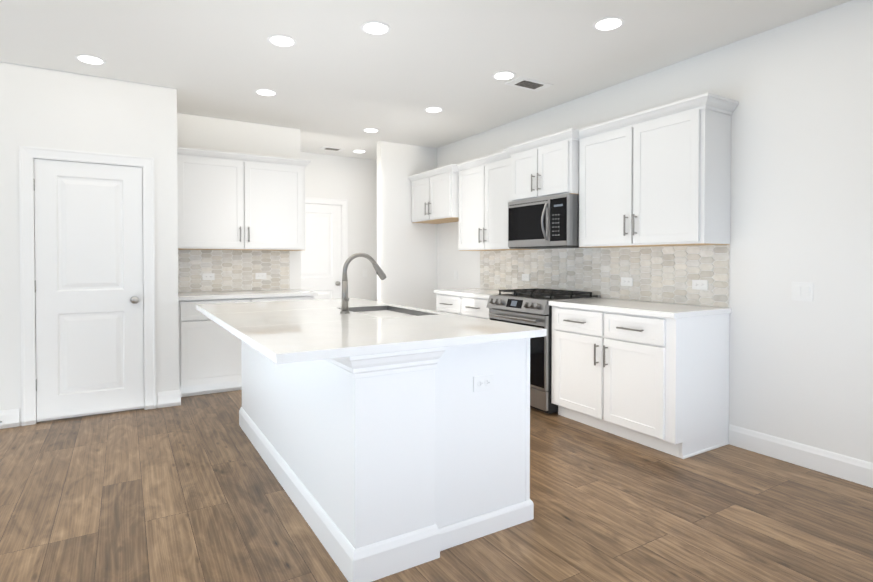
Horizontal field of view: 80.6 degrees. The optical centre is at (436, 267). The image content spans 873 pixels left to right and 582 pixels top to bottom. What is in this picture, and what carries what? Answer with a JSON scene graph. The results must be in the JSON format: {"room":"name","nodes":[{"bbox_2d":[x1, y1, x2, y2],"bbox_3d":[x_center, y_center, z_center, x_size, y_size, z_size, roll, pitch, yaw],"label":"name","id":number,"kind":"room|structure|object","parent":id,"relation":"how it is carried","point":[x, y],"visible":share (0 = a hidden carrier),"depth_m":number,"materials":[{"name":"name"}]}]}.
{"room":"kitchen","nodes":[
{"label":"kitchen","id":0,"kind":"room"},
{"bbox_2d":[0,62,178,425],"bbox_3d":[-2.812,-0.165,4.189,1.260,2.740,0.120,0,1,-31],"label":"wall","id":1,"kind":"structure","parent":0,"point":[46,108],"depth_m":4.11,"materials":[{"name":"white paint"}]},
{"bbox_2d":[19,145,155,425],"bbox_3d":[-2.802,0.141,4.188,0.896,2.128,0.139,0,1,-31],"label":"door frame","id":2,"kind":"structure","parent":1,"relation":"attached to","point":[28,155],"depth_m":3.97,"materials":[{"name":"white wood"}]},
{"bbox_2d":[34,159,143,421],"bbox_3d":[-2.773,0.180,4.135,0.725,2.028,0.104,0,1,-31],"label":"pantry door","id":3,"kind":"structure","parent":1,"relation":"in","point":[89,282],"depth_m":4.14,"materials":[{"name":"white paint"}]},
{"bbox_2d":[158,390,180,407],"bbox_3d":[-2.343,1.134,4.506,0.178,0.135,0.175,0,1,-31],"label":"baseboard","id":4,"kind":"structure","parent":1,"relation":"attached to","point":[169,398],"depth_m":4.43,"materials":[{"name":"white"}]},
{"bbox_2d":[177,113,300,292],"bbox_3d":[-2.127,-0.183,5.540,1.308,2.740,0.120,0,1,-31],"label":"wall","id":5,"kind":"structure","parent":0,"point":[206,133],"depth_m":5.49,"materials":[{"name":"white paint"}]},
{"bbox_2d":[178,250,289,291],"bbox_3d":[-2.147,0.035,5.456,1.176,0.432,0.008,0,1,-31],"label":"tile backsplash","id":6,"kind":"structure","parent":5,"relation":"attached to","point":[234,270],"depth_m":5.45,"materials":[{"name":"white tile"}]},
{"bbox_2d":[202,273,214,279],"bbox_3d":[-2.355,0.100,5.321,0.115,0.070,0.008,0,1,-31],"label":"outlet","id":7,"kind":"object","parent":6,"relation":"attached to","point":[208,276],"visible":1,"depth_m":5.32,"materials":[{"name":"white plastic"}]},
{"bbox_2d":[255,273,265,278],"bbox_3d":[-1.907,0.096,5.593,0.115,0.070,0.008,0,1,-31],"label":"outlet","id":8,"kind":"object","parent":6,"relation":"attached to","point":[260,275],"visible":1,"depth_m":5.59,"materials":[{"name":"white plastic"}]},
{"bbox_2d":[177,151,308,250],"bbox_3d":[-2.026,-0.632,5.331,1.266,0.898,0.326,0,1,-31],"label":"upper cabinet","id":9,"kind":"object","parent":5,"relation":"attached to","point":[233,201],"depth_m":5.17,"materials":[{"name":"white paint"}]},
{"bbox_2d":[300,152,376,300],"bbox_3d":[-1.456,-0.208,7.351,1.958,2.740,0.120,0,1,-31],"label":"wall","id":10,"kind":"structure","parent":0,"point":[352,181],"depth_m":7.45,"materials":[{"name":"white paint"}]},
{"bbox_2d":[301,203,341,299],"bbox_3d":[-1.673,0.139,7.141,0.765,2.028,0.104,0,1,-31],"label":"hall door","id":11,"kind":"structure","parent":10,"relation":"in","point":[321,264],"depth_m":7.21,"materials":[{"name":"white paint"}]},
{"bbox_2d":[305,197,347,277],"bbox_3d":[-1.702,0.101,7.194,0.936,2.128,0.139,0,1,-31],"label":"door frame","id":12,"kind":"structure","parent":10,"relation":"attached to","point":[343,203],"depth_m":7.34,"materials":[{"name":"white wood"}]},
{"bbox_2d":[377,141,436,310],"bbox_3d":[-0.372,-0.198,6.663,0.818,2.740,0.120,0,1,-31],"label":"wall","id":13,"kind":"structure","parent":0,"point":[406,255],"depth_m":6.56,"materials":[{"name":"white paint"}]},
{"bbox_2d":[0,0,850,159],"bbox_3d":[-1.576,-1.550,1.633,8.320,0.100,12.300,0,1,-31],"label":"ceiling","id":14,"kind":"structure","parent":0,"point":[335,76],"depth_m":3.63,"materials":[{"name":"white paint"}]},
{"bbox_2d":[75,54,105,64],"bbox_3d":[-2.547,-1.526,3.793,0.190,0.006,0.190,0,1,-31],"label":"recessed light","id":15,"kind":"object","parent":14,"relation":"in","point":[90,59],"visible":1,"depth_m":3.78,"materials":[{"name":"white plastic"}]},
{"bbox_2d":[255,89,276,95],"bbox_3d":[-1.500,-1.536,4.534,0.190,0.006,0.190,0,1,-31],"label":"recessed light","id":16,"kind":"object","parent":14,"relation":"in","point":[266,92],"visible":1,"depth_m":4.52,"materials":[{"name":"white plastic"}]},
{"bbox_2d":[267,34,296,46],"bbox_3d":[-1.040,-1.522,3.468,0.190,0.006,0.190,0,1,-31],"label":"recessed light","id":17,"kind":"object","parent":14,"relation":"in","point":[282,40],"visible":1,"depth_m":3.46,"materials":[{"name":"white plastic"}]},
{"bbox_2d":[319,146,344,150],"bbox_3d":[-1.387,-1.566,6.836,0.300,0.009,0.160,0,1,-31],"label":"ceiling vent","id":18,"kind":"object","parent":14,"relation":"in","point":[331,148],"visible":0.96,"depth_m":6.81,"materials":[{"name":"white metal"}]},
{"bbox_2d":[352,150,366,152],"bbox_3d":[-1.045,-1.570,6.985,0.190,0.006,0.190,0,1,-31],"label":"recessed light","id":19,"kind":"object","parent":14,"relation":"in","point":[359,151],"visible":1,"depth_m":6.97,"materials":[{"name":"white plastic"}]},
{"bbox_2d":[363,128,378,132],"bbox_3d":[-0.746,-1.554,5.856,0.190,0.006,0.190,0,1,-31],"label":"recessed light","id":20,"kind":"object","parent":14,"relation":"in","point":[371,130],"visible":1,"depth_m":5.84,"materials":[{"name":"white plastic"}]},
{"bbox_2d":[361,21,390,34],"bbox_3d":[-0.387,-1.519,3.279,0.190,0.006,0.190,0,1,-31],"label":"recessed light","id":21,"kind":"object","parent":14,"relation":"in","point":[375,28],"visible":1,"depth_m":3.27,"materials":[{"name":"white plastic"}]},
{"bbox_2d":[424,107,443,112],"bbox_3d":[-0.026,-1.543,5.054,0.190,0.006,0.190,0,1,-31],"label":"recessed light","id":22,"kind":"object","parent":14,"relation":"in","point":[433,109],"visible":1,"depth_m":5.04,"materials":[{"name":"white plastic"}]},
{"bbox_2d":[492,71,515,79],"bbox_3d":[0.540,-1.531,4.122,0.190,0.006,0.190,0,1,-31],"label":"recessed light","id":23,"kind":"object","parent":14,"relation":"in","point":[504,75],"visible":1,"depth_m":4.10,"materials":[{"name":"white plastic"}]},
{"bbox_2d":[505,77,552,91],"bbox_3d":[0.779,-1.532,4.325,0.360,0.009,0.200,0,1,-31],"label":"ceiling vent","id":24,"kind":"object","parent":14,"relation":"in","point":[528,84],"visible":1,"depth_m":4.32,"materials":[{"name":"white metal"}]},
{"bbox_2d":[593,17,624,30],"bbox_3d":[1.076,-1.518,3.219,0.190,0.006,0.190,0,1,-31],"label":"recessed light","id":25,"kind":"object","parent":14,"relation":"in","point":[607,23],"visible":1,"depth_m":3.21,"materials":[{"name":"white plastic"}]},
{"bbox_2d":[0,390,872,581],"bbox_3d":[-1.576,1.270,1.671,8.320,0.060,12.300,0,1,-31],"label":"floor","id":26,"kind":"structure","parent":0,"point":[189,489],"depth_m":2.56,"materials":[{"name":"brown wood"}]},
{"bbox_2d":[178,289,317,396],"bbox_3d":[-1.927,0.724,5.214,1.296,0.935,0.662,0,1,-31],"label":"base cabinet","id":27,"kind":"object","parent":26,"relation":"on","point":[209,356],"visible":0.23,"depth_m":4.79,"materials":[{"name":"white paint"}]},
{"bbox_2d":[239,334,546,581],"bbox_3d":[-0.516,0.769,3.197,0.973,0.900,2.332,0,1,-31],"label":"kitchen island","id":28,"kind":"object","parent":26,"relation":"on","point":[384,439],"depth_m":2.26,"materials":[{"name":"white paint"}]},
{"bbox_2d":[212,306,447,332],"bbox_3d":[-0.636,0.302,3.141,1.265,0.036,0.740,0,1,-31],"label":"island countertop","id":29,"kind":"structure","parent":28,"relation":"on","point":[326,313],"depth_m":2.99,"materials":[{"name":"white stone"}]},
{"bbox_2d":[340,253,385,312],"bbox_3d":[-0.450,0.096,3.231,0.311,0.373,0.095,0,1,-31],"label":"faucet","id":30,"kind":"object","parent":29,"relation":"on","point":[345,298],"visible":1,"depth_m":3.17,"materials":[{"name":"silver metal"}]},
{"bbox_2d":[340,306,431,317],"bbox_3d":[-0.333,0.399,3.326,0.394,0.228,0.740,0,1,-31],"label":"sink","id":31,"kind":"object","parent":29,"relation":"in","point":[380,311],"depth_m":3.56,"materials":[{"name":"silver metal"}]},
{"bbox_2d":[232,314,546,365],"bbox_3d":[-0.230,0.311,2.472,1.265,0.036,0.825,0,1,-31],"label":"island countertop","id":32,"kind":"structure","parent":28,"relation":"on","point":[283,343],"depth_m":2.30,"materials":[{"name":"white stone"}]},
{"bbox_2d":[473,374,493,391],"bbox_3d":[0.217,0.530,2.358,0.115,0.070,0.008,0,1,-31],"label":"outlet","id":33,"kind":"object","parent":28,"relation":"attached to","point":[483,382],"visible":1,"depth_m":2.35,"materials":[{"name":"white plastic"}]},
{"bbox_2d":[434,288,511,319],"bbox_3d":[0.495,0.721,5.397,0.662,0.935,1.026,0,1,-31],"label":"base cabinet","id":34,"kind":"object","parent":26,"relation":"on","point":[472,302],"visible":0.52,"depth_m":5.23,"materials":[{"name":"white paint"}]},
{"bbox_2d":[486,288,599,413],"bbox_3d":[0.930,0.707,4.611,0.687,0.986,0.758,0,1,-31],"label":"range","id":35,"kind":"object","parent":26,"relation":"on","point":[529,307],"visible":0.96,"depth_m":4.27,"materials":[{"name":"grey metal"}]},
{"bbox_2d":[548,298,730,458],"bbox_3d":[1.447,0.743,3.828,0.662,0.935,1.108,0,1,-31],"label":"base cabinet","id":36,"kind":"object","parent":26,"relation":"on","point":[654,375],"visible":1,"depth_m":3.48,"materials":[{"name":"white paint"}]},
{"bbox_2d":[437,0,872,462],"bbox_3d":[1.929,-0.159,3.779,0.120,2.740,12.300,0,1,-31],"label":"wall","id":37,"kind":"structure","parent":0,"point":[801,204],"depth_m":3.20,"materials":[{"name":"white paint"}]},
{"bbox_2d":[408,93,738,250],"bbox_3d":[0.833,-0.656,5.029,0.447,0.964,3.906,0,1,-31],"label":"upper cabinet","id":38,"kind":"object","parent":37,"relation":"attached to","point":[657,176],"visible":0.94,"depth_m":3.94,"materials":[{"name":"white paint"}]},
{"bbox_2d":[508,194,584,248],"bbox_3d":[1.037,-0.392,4.661,0.483,0.438,0.768,0,1,-31],"label":"over-the-range microwave","id":39,"kind":"object","parent":38,"relation":"attached to","point":[549,222],"visible":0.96,"depth_m":4.45,"materials":[{"name":"silver metal"}]},
{"bbox_2d":[480,245,729,307],"bbox_3d":[1.259,0.044,4.762,0.008,0.432,2.888,0,1,-31],"label":"tile backsplash","id":40,"kind":"structure","parent":37,"relation":"attached to","point":[666,274],"depth_m":4.28,"materials":[{"name":"white tile"}]},
{"bbox_2d":[522,274,529,280],"bbox_3d":[0.918,0.105,5.309,0.008,0.070,0.115,0,1,-31],"label":"outlet","id":41,"kind":"object","parent":40,"relation":"attached to","point":[525,277],"visible":1,"depth_m":5.30,"materials":[{"name":"white plastic"}]},
{"bbox_2d":[621,277,632,285],"bbox_3d":[1.566,0.120,4.241,0.008,0.070,0.115,0,1,-31],"label":"outlet","id":42,"kind":"object","parent":40,"relation":"attached to","point":[626,281],"visible":1,"depth_m":4.24,"materials":[{"name":"white plastic"}]},
{"bbox_2d":[692,280,707,289],"bbox_3d":[1.893,0.127,3.702,0.008,0.070,0.115,0,1,-31],"label":"outlet","id":43,"kind":"object","parent":40,"relation":"attached to","point":[700,284],"visible":1,"depth_m":3.70,"materials":[{"name":"white plastic"}]},
{"bbox_2d":[728,424,872,487],"bbox_3d":[3.496,1.180,1.084,0.015,0.135,5.736,0,1,-31],"label":"baseboard","id":44,"kind":"structure","parent":37,"relation":"attached to","point":[855,470],"depth_m":3.14,"materials":[{"name":"white"}]},
{"bbox_2d":[791,282,812,301],"bbox_3d":[2.236,0.149,3.150,0.010,0.115,0.116,0,1,-31],"label":"light switch","id":45,"kind":"object","parent":37,"relation":"attached to","point":[802,291],"visible":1,"depth_m":3.15,"materials":[{"name":"white plastic"}]},
{"bbox_3d":[-3.538,-0.166,4.288,0.120,2.740,0.798,0,1,-31],"label":"wall","id":46,"kind":"structure","parent":0,"visible":0},
{"bbox_2d":[0,408,19,428],"bbox_3d":[-3.454,1.138,4.204,0.188,0.135,0.811,0,1,-31],"label":"baseboard","id":47,"kind":"structure","parent":46,"relation":"attached to","point":[10,418],"depth_m":3.88,"materials":[{"name":"white"}]}
]}

